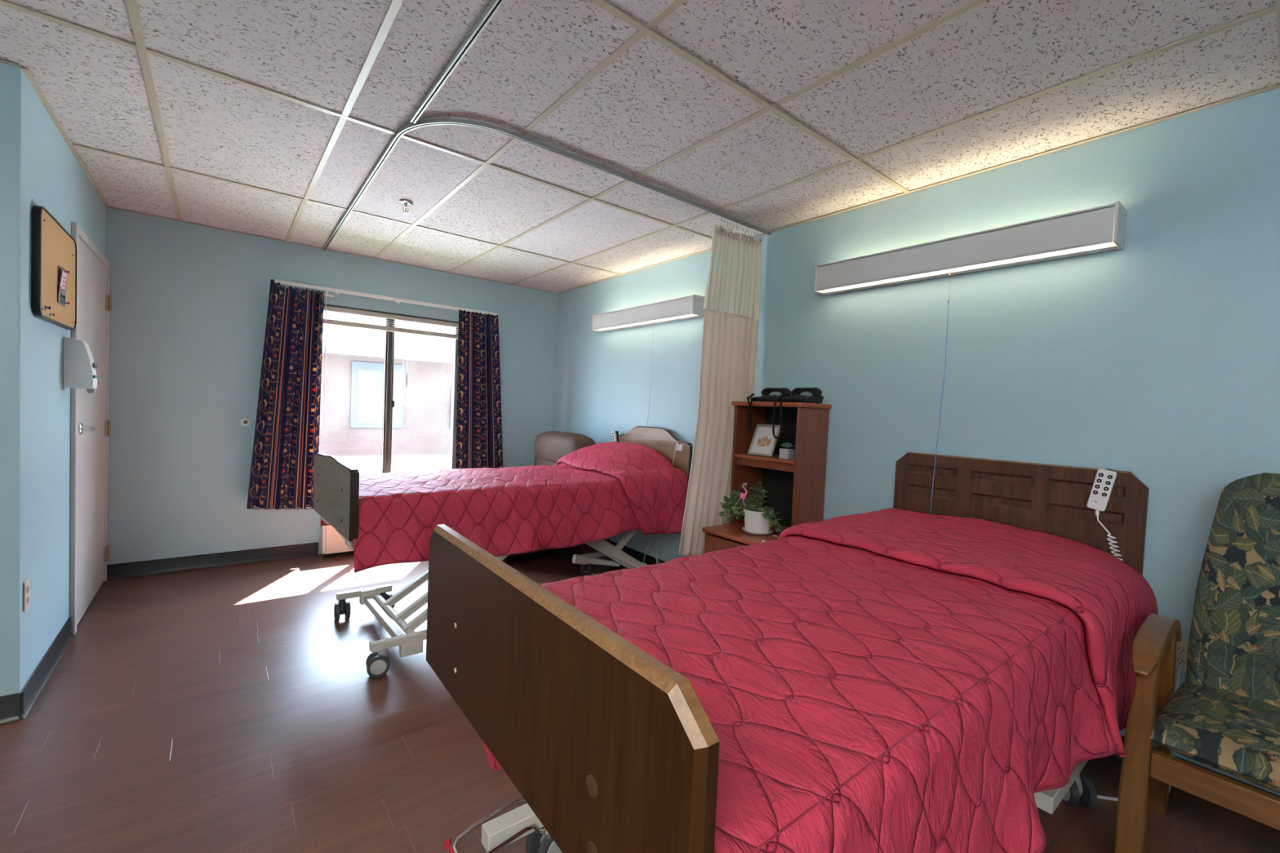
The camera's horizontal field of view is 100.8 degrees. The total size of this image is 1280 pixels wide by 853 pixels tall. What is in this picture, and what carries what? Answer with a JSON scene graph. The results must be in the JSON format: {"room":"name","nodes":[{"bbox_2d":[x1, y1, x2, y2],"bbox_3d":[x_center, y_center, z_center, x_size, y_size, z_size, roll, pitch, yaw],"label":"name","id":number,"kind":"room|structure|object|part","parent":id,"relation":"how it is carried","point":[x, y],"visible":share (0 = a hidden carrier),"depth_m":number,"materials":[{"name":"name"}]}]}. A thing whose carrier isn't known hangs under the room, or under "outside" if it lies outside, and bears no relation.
{"room":"care facility","nodes":[
{"label":"care facility","id":0,"kind":"room"},
{"bbox_2d":[0,62,105,696],"bbox_3d":[-2.956,-0.165,2.671,0.140,2.460,1.887,1,2,-39],"label":"wall","id":1,"kind":"structure","parent":0,"point":[37,166],"depth_m":2.08,"materials":[{"name":"paint"}]},
{"bbox_2d":[22,577,30,611],"bbox_3d":[-2.391,0.655,2.067,0.009,0.116,0.072,1,2,-39],"label":"wall outlet","id":2,"kind":"object","parent":1,"relation":"attached to","point":[26,584],"visible":1,"depth_m":2.06,"materials":[{"name":"beige plastic"}]},
{"bbox_2d":[18,617,73,719],"bbox_3d":[-2.623,1.041,2.356,0.016,0.100,0.876,1,2,-39],"label":"baseboard","id":3,"kind":"structure","parent":1,"relation":"attached to","point":[41,674],"depth_m":2.29,"materials":[{"name":"plastic"}]},
{"bbox_2d":[31,204,76,330],"bbox_3d":[-2.584,-0.675,2.348,0.025,0.440,0.689,1,2,-39],"label":"cork board","id":4,"kind":"object","parent":1,"relation":"attached to","point":[52,247],"visible":1,"depth_m":2.24,"materials":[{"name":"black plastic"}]},
{"bbox_2d":[57,266,66,306],"bbox_3d":[-2.586,-0.626,2.376,0.012,0.170,0.133,1,2,-39],"label":"card","id":5,"kind":"object","parent":4,"relation":"attached to","point":[62,290],"visible":0.98,"depth_m":2.37,"materials":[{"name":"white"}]},
{"bbox_2d":[60,293,65,306],"bbox_3d":[-2.599,-0.571,2.388,0.002,0.050,0.085,1,2,-39],"label":"photo","id":6,"kind":"object","parent":5,"relation":"attached to","point":[62,300],"depth_m":2.39},
{"bbox_2d":[62,337,97,393],"bbox_3d":[-2.735,-0.297,2.595,0.109,0.265,0.111,1,2,-39],"label":"soap dispenser","id":7,"kind":"object","parent":1,"relation":"attached to","point":[79,371],"visible":1,"depth_m":2.55,"materials":[{"name":"white plastic"}]},
{"bbox_2d":[69,222,111,635],"bbox_3d":[-3.152,0.000,3.077,0.068,2.085,1.014,1,2,-39],"label":"door","id":8,"kind":"structure","parent":1,"relation":"in","point":[90,424],"depth_m":3.00,"materials":[{"name":"paint"}]},
{"bbox_3d":[-2.945,0.010,2.829,0.054,0.066,0.149,1,2,-39],"label":"handle","id":9,"kind":"part","parent":8,"relation":"part of","materials":[{"name":"silver metal"}]},
{"bbox_2d":[0,58,1279,293],"bbox_3d":[-0.277,-1.212,1.157,4.484,0.022,7.479,1,2,-39],"label":"trim","id":10,"kind":"structure","parent":1,"relation":"attached to","point":[27,73],"depth_m":2.47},
{"bbox_2d":[105,207,557,564],"bbox_3d":[-2.295,-0.200,4.495,3.449,2.460,0.140,1,2,-39],"label":"wall","id":11,"kind":"structure","parent":0,"point":[187,320],"depth_m":3.79,"materials":[{"name":"paint"}]},
{"bbox_2d":[106,542,318,580],"bbox_3d":[-3.056,0.971,3.867,1.223,0.100,0.016,1,2,-39],"label":"baseboard","id":12,"kind":"structure","parent":11,"relation":"attached to","point":[135,569],"depth_m":3.82,"materials":[{"name":"plastic"}]},
{"bbox_2d":[240,417,250,426],"bbox_3d":[-2.915,-0.032,3.916,0.058,0.058,0.010,1,2,-39],"label":"port","id":13,"kind":"object","parent":11,"relation":"attached to","point":[245,422],"visible":1,"depth_m":3.91,"materials":[{"name":"white plastic"}]},
{"bbox_2d":[273,279,497,315],"bbox_3d":[-2.051,-1.046,4.483,1.740,0.070,0.093,1,2,-39],"label":"curtain rod","id":14,"kind":"object","parent":11,"relation":"attached to","point":[337,291],"visible":0.84,"depth_m":4.32,"materials":[{"name":"white plastic"}]},
{"bbox_2d":[246,279,324,509],"bbox_3d":[-2.652,-0.218,3.977,0.461,1.721,0.060,1,3,-41],"label":"window curtain","id":15,"kind":"object","parent":14,"relation":"hanging from","point":[286,444],"visible":0.98,"depth_m":3.98,"materials":[{"name":"blue fabric"}]},
{"bbox_2d":[323,294,326,437],"bbox_3d":[-2.460,-0.470,4.139,0.013,1.110,0.006,2,2,-5],"label":"wand","id":16,"kind":"object","parent":14,"relation":"hanging from","point":[326,295],"visible":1,"depth_m":4.14,"materials":[{"name":"white plastic"}]},
{"bbox_2d":[455,309,502,468],"bbox_3d":[-1.472,-0.210,4.924,0.480,1.670,0.059,1,2,-39],"label":"window curtain","id":17,"kind":"object","parent":14,"relation":"hanging from","point":[478,438],"visible":0.82,"depth_m":4.89,"materials":[{"name":"blue fabric"}]},
{"bbox_2d":[323,304,458,473],"bbox_3d":[-2.157,-0.250,4.598,1.160,1.445,0.125,1,2,-39],"label":"window","id":18,"kind":"structure","parent":11,"relation":"in","point":[388,403],"depth_m":4.58,"materials":[{"name":"brown metal"}]},
{"bbox_2d":[323,305,458,338],"bbox_3d":[-2.101,-0.884,4.539,1.130,0.144,0.035,1,2,-39],"label":"window blind","id":19,"kind":"object","parent":18,"relation":"attached to","point":[331,308],"visible":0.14,"depth_m":4.50,"materials":[{"name":"white plastic"}]},
{"bbox_3d":[-2.103,-0.831,4.541,1.120,0.038,0.032,1,2,-39],"label":"rail","id":20,"kind":"part","parent":19,"relation":"part of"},
{"bbox_2d":[395,348,408,386],"bbox_3d":[-2.069,-0.505,4.603,0.108,0.331,0.019,1,2,-39],"label":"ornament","id":21,"kind":"object","parent":18,"relation":"hanging from","point":[406,373],"visible":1,"depth_m":4.63,"materials":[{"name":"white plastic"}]},
{"bbox_2d":[0,0,1279,293],"bbox_3d":[-0.276,-1.217,1.157,4.524,0.032,7.519,1,2,-39],"label":"ceiling","id":22,"kind":"structure","parent":0,"point":[268,118],"depth_m":2.00,"materials":[{"name":"tile"}]},
{"bbox_2d":[399,200,413,213],"bbox_3d":[-1.375,-1.286,3.111,0.076,0.066,0.076,1,2,-39],"label":"sprinkler","id":23,"kind":"object","parent":22,"relation":"attached to","point":[406,203],"visible":1,"depth_m":3.10,"materials":[{"name":"silver metal"}]},
{"bbox_2d":[409,0,505,123],"bbox_3d":[0.044,-1.172,0.945,0.020,0.016,3.145,1,2,-39],"label":"track","id":24,"kind":"object","parent":22,"relation":"attached to","point":[495,5],"visible":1,"depth_m":1.75,"materials":[{"name":"metal"}]},
{"bbox_2d":[322,118,771,251],"bbox_3d":[-1.016,-1.287,3.010,3.423,0.016,1.559,3,2,14],"label":"track","id":25,"kind":"object","parent":22,"relation":"attached to","point":[430,122],"visible":0.99,"depth_m":2.50,"materials":[{"name":"metal"}]},
{"bbox_2d":[678,219,763,556],"bbox_3d":[0.504,-0.206,3.239,0.608,2.025,0.088,1,3,-40],"label":"privacy curtain","id":26,"kind":"object","parent":25,"relation":"hanging from","point":[729,340],"visible":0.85,"depth_m":3.23,"materials":[{"name":"beige fabric"}]},
{"bbox_2d":[0,543,1279,852],"bbox_3d":[-0.380,1.253,1.241,4.764,0.060,7.759,1,2,-39],"label":"floor","id":27,"kind":"structure","parent":0,"point":[228,708],"depth_m":1.93,"materials":[{"name":"laminate"}]},
{"bbox_2d":[319,515,353,557],"bbox_3d":[-2.125,0.787,4.506,1.010,0.501,0.156,1,2,-39],"label":"heater unit","id":28,"kind":"object","parent":27,"relation":"on","point":[331,543],"visible":0.09,"depth_m":4.18,"materials":[{"name":"metal"}]},
{"bbox_3d":[-2.073,0.785,4.455,0.984,0.445,0.012,1,2,-39],"label":"panel","id":29,"kind":"part","parent":28,"relation":"part of","materials":[{"name":"metal"}]},
{"bbox_2d":[313,426,692,677],"bbox_3d":[-0.732,0.564,3.456,2.282,1.136,1.136,1,2,-39],"label":"hospital bed","id":30,"kind":"object","parent":27,"relation":"on","point":[335,482],"visible":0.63,"depth_m":2.92,"materials":[{"name":"grey wood"}]},
{"bbox_3d":[-1.627,0.339,2.813,0.036,0.361,0.900,1,3,-41],"label":"footboard","id":31,"kind":"part","parent":30,"relation":"part of","materials":[{"name":"grey wood"}]},
{"bbox_3d":[-0.821,0.587,3.497,2.146,0.120,0.740,1,2,-39],"label":"frame","id":32,"kind":"part","parent":30,"relation":"part of","materials":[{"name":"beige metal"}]},
{"bbox_3d":[-1.164,0.809,3.186,0.682,0.440,0.036,1,2,-39],"label":"lift arm","id":33,"kind":"part","parent":30,"relation":"part of","materials":[{"name":"beige metal"}]},
{"bbox_3d":[-1.015,0.822,2.999,0.682,0.440,0.036,1,2,-39],"label":"lift arm","id":34,"kind":"part","parent":30,"relation":"part of","materials":[{"name":"beige metal"}]},
{"bbox_3d":[-0.915,0.831,2.874,0.682,0.440,0.036,1,2,-39],"label":"lift arm","id":35,"kind":"part","parent":30,"relation":"part of","materials":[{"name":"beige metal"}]},
{"bbox_3d":[-0.310,0.966,3.814,0.359,0.119,0.066,1,2,-26],"label":"motor","id":36,"kind":"part","parent":30,"relation":"part of","materials":[{"name":"beige metal"}]},
{"bbox_3d":[-0.228,0.853,3.692,0.612,0.424,0.030,1,2,-39],"label":"lift arm","id":37,"kind":"part","parent":30,"relation":"part of","materials":[{"name":"beige metal"}]},
{"bbox_2d":[609,431,618,442],"bbox_3d":[-0.210,0.116,4.544,0.065,0.154,0.090,1,2,-39],"label":"remote","id":38,"kind":"object","parent":30,"relation":"hanging from","point":[613,437],"visible":0.79,"depth_m":4.53,"materials":[{"name":"white plastic"}]},
{"bbox_3d":[0.074,0.322,4.214,0.030,0.636,0.930,1,2,-39],"label":"headboard","id":39,"kind":"part","parent":30,"relation":"part of","materials":[{"name":"beige wood"}]},
{"bbox_2d":[656,533,657,564],"bbox_3d":[0.138,0.909,4.079,0.012,0.443,0.048,0,3,-44],"label":"power cable","id":40,"kind":"object","parent":30,"relation":"hanging from","point":[656,534],"visible":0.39,"depth_m":4.08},
{"bbox_2d":[671,440,682,464],"bbox_3d":[0.272,0.210,3.934,0.092,0.216,0.023,3,2,18],"label":"cord","id":41,"kind":"object","parent":30,"relation":"hanging from","point":[678,441],"visible":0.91,"depth_m":3.94,"materials":[{"name":"beige plastic"}]},
{"bbox_2d":[502,431,595,564],"bbox_3d":[-0.977,0.562,4.628,0.986,1.040,0.905,1,2,-39],"label":"recliner","id":42,"kind":"object","parent":27,"relation":"on","point":[550,446],"visible":0.14,"depth_m":4.59,"materials":[{"name":"brown leather"}]},
{"bbox_3d":[-0.706,0.426,4.836,0.301,0.525,0.763,1,2,-39],"label":"backrest","id":43,"kind":"part","parent":42,"relation":"part of","materials":[{"name":"brown leather"}]},
{"bbox_2d":[533,431,595,462],"bbox_3d":[-0.693,0.202,4.792,0.302,0.309,0.842,1,2,-39],"label":"cushion","id":44,"kind":"object","parent":42,"relation":"on","point":[550,446],"depth_m":4.63,"materials":[{"name":"brown leather"}]},
{"bbox_2d":[702,400,831,553],"bbox_3d":[0.707,0.532,3.059,0.522,1.347,0.492,1,2,-39],"label":"cabinet","id":45,"kind":"object","parent":27,"relation":"on","point":[796,487],"visible":0.41,"depth_m":3.04,"materials":[{"name":"brown wood"}]},
{"bbox_3d":[0.526,0.719,2.926,0.018,0.157,0.454,1,2,-39],"label":"drawer","id":46,"kind":"part","parent":45,"relation":"part of","materials":[{"name":"brown wood"}]},
{"bbox_3d":[0.569,0.881,3.254,0.480,0.525,0.020,1,2,-39],"label":"panel","id":47,"kind":"part","parent":45,"relation":"part of","materials":[{"name":"brown wood"}]},
{"bbox_2d":[702,522,788,545],"bbox_3d":[0.708,0.618,3.067,0.504,0.025,0.490,1,2,-39],"label":"countertop","id":48,"kind":"structure","parent":45,"relation":"on","point":[735,532],"depth_m":2.99,"materials":[{"name":"brown wood"}]},
{"bbox_2d":[718,481,782,535],"bbox_3d":[0.660,0.458,3.021,0.194,0.294,0.449,1,2,-39],"label":"jade plant","id":49,"kind":"object","parent":48,"relation":"on","point":[757,520],"visible":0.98,"depth_m":2.99,"materials":[{"name":"green plant"}]},
{"bbox_2d":[738,483,746,507],"bbox_3d":[0.593,0.412,3.052,0.020,0.174,0.057,1,2,-39],"label":"pick","id":50,"kind":"object","parent":49,"relation":"in","point":[742,495],"visible":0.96,"depth_m":3.04,"materials":[{"name":"pink plastic"}]},
{"bbox_3d":[0.671,0.536,3.020,0.168,0.127,0.168,1,2,-39],"label":"pot","id":51,"kind":"part","parent":49,"relation":"part of","materials":[{"name":"white plastic"}]},
{"bbox_2d":[747,423,782,457],"bbox_3d":[0.746,0.081,3.130,0.131,0.184,0.180,1,2,-39],"label":"framed picture","id":52,"kind":"object","parent":45,"relation":"on","point":[763,443],"visible":0.97,"depth_m":3.12,"materials":[{"name":"white paper"}]},
{"bbox_2d":[757,435,771,446],"bbox_3d":[0.731,0.087,3.116,0.029,0.063,0.096,1,2,-39],"label":"print","id":53,"kind":"object","parent":52,"relation":"attached to","point":[762,441],"depth_m":3.11,"materials":[{"name":"gold paper"}]},
{"bbox_2d":[734,453,795,464],"bbox_3d":[0.808,0.185,3.115,0.270,0.018,0.424,1,2,-39],"label":"shelf","id":54,"kind":"object","parent":45,"relation":"attached to","point":[775,460],"depth_m":3.06,"materials":[{"name":"brown wood"}]},
{"bbox_2d":[746,387,791,433],"bbox_3d":[0.743,-0.097,3.159,0.298,0.280,0.202,1,2,-39],"label":"desk phone","id":55,"kind":"object","parent":45,"relation":"on","point":[766,392],"visible":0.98,"depth_m":3.15,"materials":[{"name":"black plastic"}]},
{"bbox_3d":[0.666,-0.080,3.142,0.072,0.240,0.191,3,2,16],"label":"coiled cord","id":56,"kind":"part","parent":55,"relation":"part of","materials":[{"name":"black plastic"}]},
{"bbox_3d":[0.903,0.523,3.213,0.008,1.272,0.422,1,2,-39],"label":"panel","id":57,"kind":"part","parent":45,"relation":"part of","materials":[{"name":"brown wood"}]},
{"bbox_3d":[0.820,-0.127,3.104,0.304,0.025,0.492,1,2,-39],"label":"panel","id":58,"kind":"part","parent":45,"relation":"part of","materials":[{"name":"brown wood"}]},
{"bbox_2d":[778,442,795,459],"bbox_3d":[0.825,0.136,2.973,0.079,0.092,0.080,1,2,-39],"label":"potted succulent","id":59,"kind":"object","parent":45,"relation":"on","point":[786,453],"visible":1,"depth_m":2.95,"materials":[{"name":"green plant"}]},
{"bbox_2d":[778,448,795,459],"bbox_3d":[0.824,0.153,2.973,0.060,0.056,0.062,1,2,-39],"label":"pot","id":60,"kind":"object","parent":59,"relation":"attached to","point":[784,453],"depth_m":2.95,"materials":[{"name":"grey concrete"}]},
{"bbox_2d":[772,387,823,439],"bbox_3d":[0.872,-0.078,2.993,0.294,0.296,0.200,1,2,-39],"label":"desk phone","id":61,"kind":"object","parent":45,"relation":"on","point":[816,397],"visible":0.99,"depth_m":2.97,"materials":[{"name":"black plastic"}]},
{"bbox_3d":[0.785,-0.061,2.980,0.061,0.255,0.186,3,2,22],"label":"coiled cord","id":62,"kind":"part","parent":61,"relation":"part of","materials":[{"name":"black plastic"}]},
{"bbox_2d":[426,452,1149,852],"bbox_3d":[0.660,0.693,1.653,2.326,1.118,0.990,1,2,-39],"label":"hospital bed","id":63,"kind":"object","parent":27,"relation":"on","point":[607,748],"visible":0.56,"depth_m":0.87,"materials":[{"name":"brown wood"}]},
{"bbox_3d":[0.040,1.091,1.208,0.505,0.050,0.852,1,2,-39],"label":"frame","id":64,"kind":"part","parent":63,"relation":"part of","materials":[{"name":"beige metal"}]},
{"bbox_3d":[-0.225,0.440,0.942,0.030,0.354,0.972,1,2,-37],"label":"footboard","id":65,"kind":"part","parent":63,"relation":"part of","materials":[{"name":"brown wood"}]},
{"bbox_3d":[1.585,0.483,2.341,0.028,0.668,0.935,1,2,-39],"label":"headboard","id":66,"kind":"part","parent":63,"relation":"part of","materials":[{"name":"brown wood"}]},
{"bbox_3d":[1.145,1.108,2.072,0.500,0.050,0.882,1,2,-39],"label":"frame","id":67,"kind":"part","parent":63,"relation":"part of","materials":[{"name":"beige metal"}]},
{"bbox_2d":[1086,468,1123,560],"bbox_3d":[1.806,0.375,2.035,0.065,0.419,0.139,1,2,-39],"label":"remote","id":68,"kind":"object","parent":63,"relation":"hanging from","point":[1104,480],"visible":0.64,"depth_m":2.03,"materials":[{"name":"white plastic"}]},
{"bbox_3d":[1.797,0.455,2.017,0.022,0.259,0.113,1,2,-39],"label":"coiled cord","id":69,"kind":"part","parent":68,"relation":"part of","materials":[{"name":"white plastic"}]},
{"bbox_2d":[1097,663,1182,800],"bbox_3d":[1.639,1.066,1.868,0.601,0.445,0.128,2,2,2],"label":"power cable","id":70,"kind":"object","parent":27,"relation":"on","point":[1179,666],"visible":0.2,"depth_m":1.88,"materials":[{"name":"grey plastic"}]},
{"bbox_2d":[1114,472,1279,852],"bbox_3d":[1.782,0.728,1.432,0.672,1.163,0.604,1,2,-39],"label":"armchair","id":71,"kind":"object","parent":27,"relation":"on","point":[1224,717],"visible":1,"depth_m":1.56,"materials":[{"name":"brown wood"}]},
{"bbox_3d":[1.390,0.961,1.485,0.076,0.655,0.057,1,2,-39],"label":"leg","id":72,"kind":"part","parent":71,"relation":"part of","materials":[{"name":"brown wood"}]},
{"bbox_3d":[1.565,0.951,1.621,0.395,0.104,0.028,1,2,-39],"label":"rail","id":73,"kind":"part","parent":71,"relation":"part of","materials":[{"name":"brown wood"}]},
{"bbox_3d":[1.534,0.635,1.574,0.460,0.101,0.063,1,2,-39],"label":"armrest","id":74,"kind":"part","parent":71,"relation":"part of","materials":[{"name":"brown wood"}]},
{"bbox_3d":[1.719,0.961,1.745,0.162,0.672,0.045,1,2,-39],"label":"leg","id":75,"kind":"part","parent":71,"relation":"part of","materials":[{"name":"brown wood"}]},
{"bbox_3d":[1.738,0.855,1.405,0.500,0.100,0.524,1,2,-39],"label":"seat","id":76,"kind":"part","parent":71,"relation":"part of","materials":[{"name":"green fabric"}]},
{"bbox_3d":[1.563,0.941,1.271,0.030,0.070,0.490,1,2,-39],"label":"rail","id":77,"kind":"part","parent":71,"relation":"part of","materials":[{"name":"brown wood"}]},
{"bbox_3d":[1.969,0.449,1.562,0.152,0.600,0.456,1,2,-39],"label":"backrest","id":78,"kind":"part","parent":71,"relation":"part of","materials":[{"name":"green fabric"}]},
{"bbox_2d":[552,87,1279,795],"bbox_3d":[1.479,0.022,2.640,0.140,2.460,7.759,1,2,-39],"label":"wall","id":79,"kind":"structure","parent":0,"point":[1156,358],"depth_m":2.25,"materials":[{"name":"paint"}]},
{"bbox_2d":[636,542,659,563],"bbox_3d":[0.097,1.037,4.188,0.009,0.157,0.411,1,2,-39],"label":"power cable","id":80,"kind":"object","parent":79,"relation":"attached to","point":[637,542],"visible":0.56,"depth_m":4.20,"materials":[{"name":"grey plastic"}]},
{"bbox_2d":[591,293,706,426],"bbox_3d":[0.006,-0.464,4.272,0.138,0.995,1.291,1,2,-39],"label":"wall lamp","id":81,"kind":"object","parent":79,"relation":"attached to","point":[689,307],"visible":0.94,"depth_m":4.11,"materials":[{"name":"metal"}]},
{"bbox_2d":[598,314,694,329],"bbox_3d":[0.002,-0.836,4.244,0.060,0.004,1.228,1,2,-39],"label":"diffuser","id":82,"kind":"object","parent":81,"relation":"attached to","point":[652,319],"depth_m":4.20,"materials":[{"name":"white plastic"}]},
{"bbox_2d":[604,538,1279,797],"bbox_3d":[1.369,1.199,2.632,0.016,0.100,7.479,1,2,-39],"label":"baseboard","id":83,"kind":"structure","parent":79,"relation":"attached to","point":[649,560],"depth_m":4.21,"materials":[{"name":"plastic"}]},
{"bbox_2d":[813,200,1126,512],"bbox_3d":[1.401,-0.229,2.520,0.138,1.281,1.278,1,2,-39],"label":"wall lamp","id":84,"kind":"object","parent":79,"relation":"attached to","point":[1102,228],"visible":1,"depth_m":2.32,"materials":[{"name":"metal"}]},
{"bbox_3d":[1.455,-0.657,2.493,0.012,0.124,0.011,1,2,-39],"label":"pull chain","id":85,"kind":"part","parent":84,"relation":"part of","materials":[{"name":"gold metal"}]},
{"bbox_2d":[824,242,1110,290],"bbox_3d":[1.403,-0.734,2.488,0.060,0.004,1.215,1,2,-39],"label":"diffuser","id":86,"kind":"object","parent":84,"relation":"attached to","point":[1059,249],"depth_m":2.37,"materials":[{"name":"white plastic"}]},
{"bbox_2d":[1175,639,1188,673],"bbox_3d":[1.952,0.827,1.914,0.009,0.116,0.072,1,2,-39],"label":"wall outlet","id":87,"kind":"object","parent":79,"relation":"attached to","point":[1181,657],"visible":0.47,"depth_m":1.91,"materials":[{"name":"beige plastic"}]},
{"bbox_2d":[1175,656,1186,666],"bbox_3d":[1.950,0.847,1.913,0.004,0.028,0.028,1,2,-39],"label":"socket","id":88,"kind":"object","parent":87,"relation":"attached to","point":[1179,660],"depth_m":1.91,"materials":[{"name":"beige plastic"}]},
{"bbox_2d":[1176,645,1186,654],"bbox_3d":[1.951,0.807,1.912,0.004,0.028,0.028,1,2,-39],"label":"socket","id":89,"kind":"object","parent":87,"relation":"attached to","point":[1180,650],"depth_m":1.91,"materials":[{"name":"beige plastic"}]},
{"bbox_3d":[-2.926,-0.127,1.579,1.175,2.460,0.140,1,2,-39],"label":"wall","id":90,"kind":"structure","parent":0,"visible":0},
{"bbox_2d":[0,692,24,724],"bbox_3d":[-2.813,1.057,1.650,1.187,0.100,0.016,1,2,-39],"label":"baseboard","id":91,"kind":"structure","parent":90,"relation":"attached to","point":[9,704],"depth_m":2.00,"materials":[{"name":"plastic"}]},
{"label":"outside","id":92,"kind":"structure","parent":0,"visible":0},
{"bbox_2d":[336,453,450,466],"bbox_3d":[-16.402,-0.170,28.560,70.000,0.180,54.961,1,2,-39],"label":"ground","id":93,"kind":"structure","parent":92,"point":[419,459],"depth_m":12.07,"materials":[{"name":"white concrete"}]},
{"bbox_2d":[319,311,453,455],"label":"window","id":94,"kind":"structure","parent":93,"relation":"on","point":[354,383],"depth_m":12.87,"materials":[{"name":"clear glass"}]},
{"bbox_3d":[-6.472,-0.708,12.639,0.500,1.270,0.020,1,2,-39],"label":"pane","id":95,"kind":"part","parent":94,"relation":"part of","materials":[{"name":"clear glass"}]},
{"bbox_3d":[-6.054,-0.702,12.973,0.370,1.270,0.020,1,2,-39],"label":"pane","id":96,"kind":"part","parent":94,"relation":"part of","materials":[{"name":"glass"}]},
{"bbox_3d":[0.147,0.717,4.034,0.020,0.135,0.020,1,2,-39],"label":"connector","id":97,"kind":"object","parent":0,"visible":0},
{"bbox_2d":[643,534,653,563],"bbox_3d":[0.085,0.931,4.103,0.012,0.309,0.165,1,3,-42],"label":"power cable","id":98,"kind":"object","parent":97,"relation":"hanging from","point":[652,535],"visible":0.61,"depth_m":4.13,"materials":[{"name":"grey plastic"}]},
{"bbox_3d":[0.660,0.558,1.627,2.165,0.132,0.830,1,2,-39],"label":"mattress","id":99,"kind":"object","parent":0,"visible":0},
{"bbox_2d":[481,507,1158,852],"bbox_3d":[0.668,0.718,1.634,2.211,0.643,1.177,1,2,-39],"label":"quilt","id":100,"kind":"object","parent":99,"relation":"on","point":[894,680],"visible":0.82,"depth_m":1.16,"materials":[{"name":"red fabric"}]},
{"bbox_3d":[-0.802,0.479,3.517,2.095,0.225,0.810,1,2,-39],"label":"mattress","id":101,"kind":"object","parent":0,"visible":0},
{"bbox_2d":[320,441,688,573],"bbox_3d":[-0.799,0.414,3.513,2.138,0.585,1.158,1,2,-39],"label":"quilt","id":102,"kind":"object","parent":101,"relation":"on","point":[599,491],"visible":0.91,"depth_m":3.13,"materials":[{"name":"red fabric"}]},
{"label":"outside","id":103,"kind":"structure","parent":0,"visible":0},
{"bbox_2d":[355,463,449,472],"bbox_3d":[-1.817,0.963,10.272,70.000,0.015,5.000,1,2,-39],"label":"concrete path","id":104,"kind":"structure","parent":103,"point":[437,466],"depth_m":10.56,"materials":[{"name":"white concrete"}]}
]}

